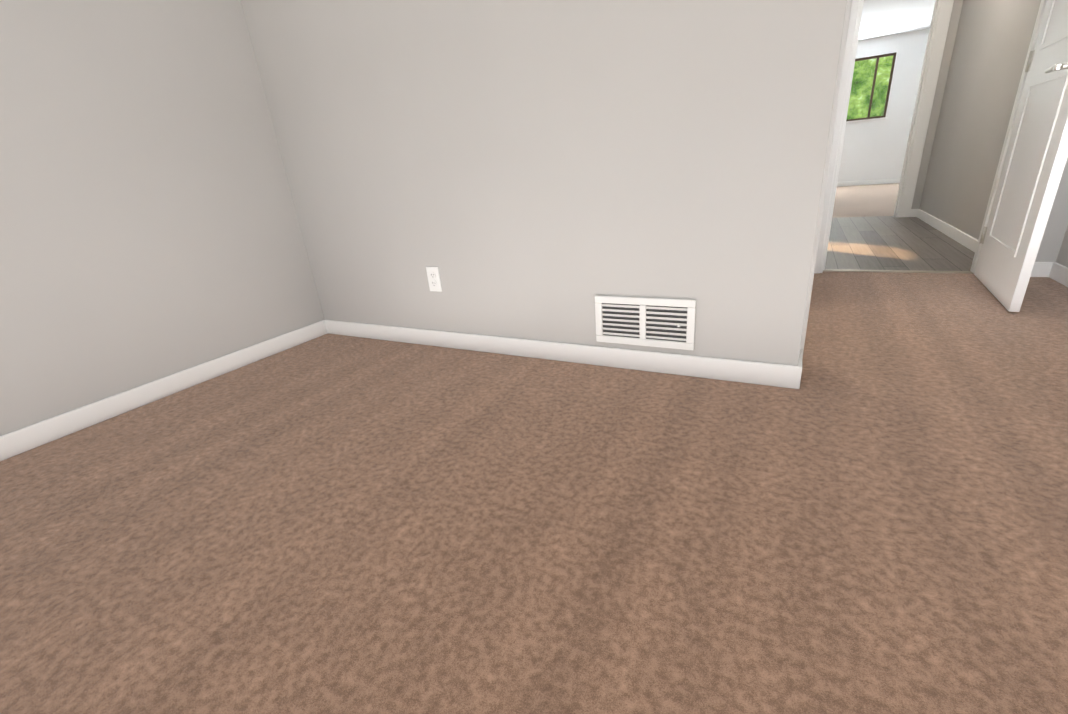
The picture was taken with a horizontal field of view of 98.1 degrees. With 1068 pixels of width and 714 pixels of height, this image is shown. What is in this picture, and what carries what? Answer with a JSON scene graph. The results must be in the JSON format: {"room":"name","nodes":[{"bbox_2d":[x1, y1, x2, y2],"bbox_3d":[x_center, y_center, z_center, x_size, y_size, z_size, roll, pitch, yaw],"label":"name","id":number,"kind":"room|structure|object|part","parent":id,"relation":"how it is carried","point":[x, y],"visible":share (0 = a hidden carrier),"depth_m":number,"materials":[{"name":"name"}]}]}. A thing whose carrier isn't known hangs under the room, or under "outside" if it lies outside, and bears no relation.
{"room":"empty bedroom","nodes":[
{"label":"empty bedroom","id":0,"kind":"room"},
{"bbox_2d":[0,0,324,435],"bbox_3d":[-2.362,-0.506,0.588,0.130,2.440,4.510,7,25,28],"label":"wall","id":1,"kind":"structure","parent":0,"point":[150,229],"depth_m":1.85,"materials":[{"name":"grey paint"}]},
{"bbox_2d":[0,320,327,460],"bbox_3d":[-2.198,0.593,0.989,0.014,0.082,4.250,7,25,28],"label":"baseboard","id":2,"kind":"structure","parent":1,"relation":"attached to","point":[24,439],"depth_m":1.94,"materials":[{"name":"white paint"}]},
{"bbox_2d":[241,0,790,361],"bbox_3d":[-0.283,-1.179,1.796,2.270,2.440,0.130,7,25,28],"label":"wall","id":3,"kind":"structure","parent":0,"point":[545,170],"depth_m":1.76,"materials":[{"name":"grey paint"}]},
{"bbox_2d":[426,267,441,291],"bbox_3d":[-0.473,-0.367,2.186,0.072,0.118,0.010,7,25,28],"label":"outlet","id":4,"kind":"object","parent":3,"relation":"attached to","point":[433,276],"visible":1,"depth_m":2.18,"materials":[{"name":"white plastic"}]},
{"bbox_2d":[324,320,801,388],"bbox_3d":[-0.139,-0.052,2.133,2.384,0.082,0.017,7,25,28],"label":"baseboard","id":5,"kind":"structure","parent":3,"relation":"attached to","point":[770,374],"depth_m":1.92,"materials":[{"name":"white paint"}]},
{"bbox_2d":[595,295,695,349],"bbox_3d":[0.414,-0.132,1.770,0.383,0.192,0.024,7,25,28],"label":"air vent","id":6,"kind":"object","parent":3,"relation":"in","point":[641,321],"visible":1,"depth_m":1.77,"materials":[{"name":"white metal"}]},
{"bbox_3d":[0.417,-0.134,1.775,0.327,0.129,0.010,7,25,28],"label":"blade","id":7,"kind":"part","parent":6,"relation":"part of","materials":[{"name":"white metal"}]},
{"bbox_2d":[0,272,1067,713],"bbox_3d":[-0.199,0.551,0.906,3.860,0.120,6.275,7,25,28],"label":"floor","id":8,"kind":"structure","parent":0,"point":[870,516],"depth_m":1.06,"materials":[{"name":"brown carpet"}]},
{"bbox_2d":[756,0,846,365],"bbox_3d":[1.170,-1.364,1.924,0.130,2.440,1.830,7,25,28],"label":"wall","id":9,"kind":"structure","parent":0,"point":[814,38],"depth_m":1.38,"materials":[{"name":"grey paint"}]},
{"bbox_2d":[800,0,851,357],"bbox_3d":[1.055,-1.175,1.748,0.166,2.240,0.980,7,25,28],"label":"trim","id":10,"kind":"structure","parent":9,"relation":"attached to","point":[836,97],"depth_m":1.47,"materials":[{"name":"white paint"}]},
{"bbox_2d":[832,183,899,217],"bbox_3d":[4.571,-2.454,7.347,4.860,0.120,5.120,7,25,28],"label":"floor carpet","id":11,"kind":"object","parent":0,"point":[867,200],"depth_m":6.53,"materials":[{"name":"beige carpet"}]},
{"bbox_2d":[837,28,929,181],"bbox_3d":[5.628,-4.547,8.885,4.600,2.440,0.130,7,25,28],"label":"wall","id":12,"kind":"structure","parent":0,"point":[874,149],"depth_m":8.45,"materials":[{"name":"white paint"}]},
{"bbox_2d":[837,178,900,186],"bbox_3d":[5.691,-3.430,9.264,4.530,0.082,0.014,7,25,28],"label":"baseboard","id":13,"kind":"structure","parent":12,"relation":"attached to","point":[871,182],"depth_m":8.87,"materials":[{"name":"white paint"}]},
{"bbox_2d":[846,51,897,122],"bbox_3d":[5.619,-4.940,8.694,1.800,1.050,0.160,7,25,28],"label":"liner","id":14,"kind":"object","parent":12,"relation":"attached to","point":[890,88],"visible":0.46,"depth_m":8.30,"materials":[{"name":"white paint"}]},
{"bbox_2d":[846,52,896,121],"bbox_3d":[5.626,-4.949,8.705,1.736,1.018,0.050,7,25,28],"label":"room window","id":15,"kind":"structure","parent":14,"relation":"attached to","point":[874,80],"depth_m":8.37,"materials":[{"name":"brown metal"}]},
{"bbox_2d":[858,0,934,40],"bbox_3d":[2.052,-3.190,2.834,5.260,0.120,14.210,7,25,28],"label":"ceiling","id":16,"kind":"structure","parent":0,"point":[880,18],"depth_m":6.88,"materials":[{"name":"white paint"}]},
{"bbox_2d":[825,216,974,270],"bbox_3d":[2.919,-0.988,4.043,1.320,0.123,2.815,7,25,28],"label":"floor","id":17,"kind":"structure","parent":0,"point":[885,243],"depth_m":3.55,"materials":[{"name":"grey wood"}]},
{"bbox_2d":[823,269,973,273],"bbox_3d":[2.243,-0.535,2.893,0.760,0.008,0.040,7,25,28],"label":"trim strip","id":18,"kind":"object","parent":17,"relation":"on","point":[898,271],"visible":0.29,"depth_m":2.87,"materials":[{"name":"silver metal"}]},
{"bbox_2d":[911,0,962,208],"bbox_3d":[3.437,-2.660,4.653,1.320,2.440,0.130,7,25,28],"label":"wall","id":19,"kind":"structure","parent":0,"point":[942,78],"depth_m":4.43,"materials":[{"name":"grey paint"}]},
{"bbox_2d":[894,0,953,216],"bbox_3d":[3.420,-2.570,4.704,0.980,2.240,0.166,7,25,28],"label":"door frame","id":20,"kind":"structure","parent":19,"relation":"attached to","point":[939,26],"depth_m":4.47,"materials":[{"name":"white paint"}]},
{"bbox_2d":[919,0,1040,238],"bbox_3d":[3.318,-2.098,3.270,0.130,2.440,2.620,7,25,28],"label":"wall","id":21,"kind":"structure","parent":0,"point":[990,49],"depth_m":3.48,"materials":[{"name":"grey paint"}]},
{"bbox_2d":[912,209,977,251],"bbox_3d":[3.344,-1.015,3.744,0.040,0.082,2.620,7,25,28],"label":"baseboard","id":22,"kind":"structure","parent":21,"relation":"attached to","point":[962,238],"depth_m":3.75,"materials":[{"name":"white paint"}]},
{"bbox_2d":[1035,158,1067,261],"bbox_3d":[2.213,-1.652,2.405,1.460,2.440,0.130,7,25,28],"label":"wall","id":23,"kind":"structure","parent":0,"point":[1053,236],"depth_m":2.44,"materials":[{"name":"grey paint"}]},
{"bbox_2d":[814,0,1046,272],"bbox_3d":[2.147,-1.568,2.482,0.980,2.240,0.166,7,25,28],"label":"door frame","id":24,"kind":"structure","parent":23,"relation":"attached to","point":[846,81],"depth_m":2.63,"materials":[{"name":"white paint"}]},
{"bbox_2d":[974,0,1067,311],"bbox_3d":[2.241,-1.317,1.962,0.161,2.118,0.772,9,26,31],"label":"bedroom door","id":25,"kind":"structure","parent":23,"relation":"in","point":[1035,160],"depth_m":2.07,"materials":[{"name":"white paint"}]},
{"bbox_3d":[2.096,-1.119,1.774,0.161,0.062,0.187,9,26,31],"label":"handle","id":26,"kind":"part","parent":25,"relation":"part of","materials":[{"name":"silver metal"}]},
{"bbox_2d":[1056,226,1067,266],"bbox_3d":[1.317,-0.429,-0.457,0.130,2.440,6.210,7,25,28],"label":"wall","id":27,"kind":"structure","parent":0,"point":[1062,258],"depth_m":2.43,"materials":[{"name":"grey paint"}]},
{"bbox_2d":[1040,262,1067,286],"bbox_3d":[1.385,0.631,0.063,0.014,0.082,6.080,7,25,28],"label":"baseboard","id":28,"kind":"structure","parent":27,"relation":"attached to","point":[1058,272],"depth_m":2.45,"materials":[{"name":"white paint"}]},
{"label":"outside","id":29,"kind":"structure","parent":0,"visible":0},
{"bbox_2d":[847,56,892,119],"bbox_3d":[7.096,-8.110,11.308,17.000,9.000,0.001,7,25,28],"label":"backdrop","id":30,"kind":"structure","parent":29,"point":[858,72],"depth_m":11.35,"materials":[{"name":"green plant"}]}
]}

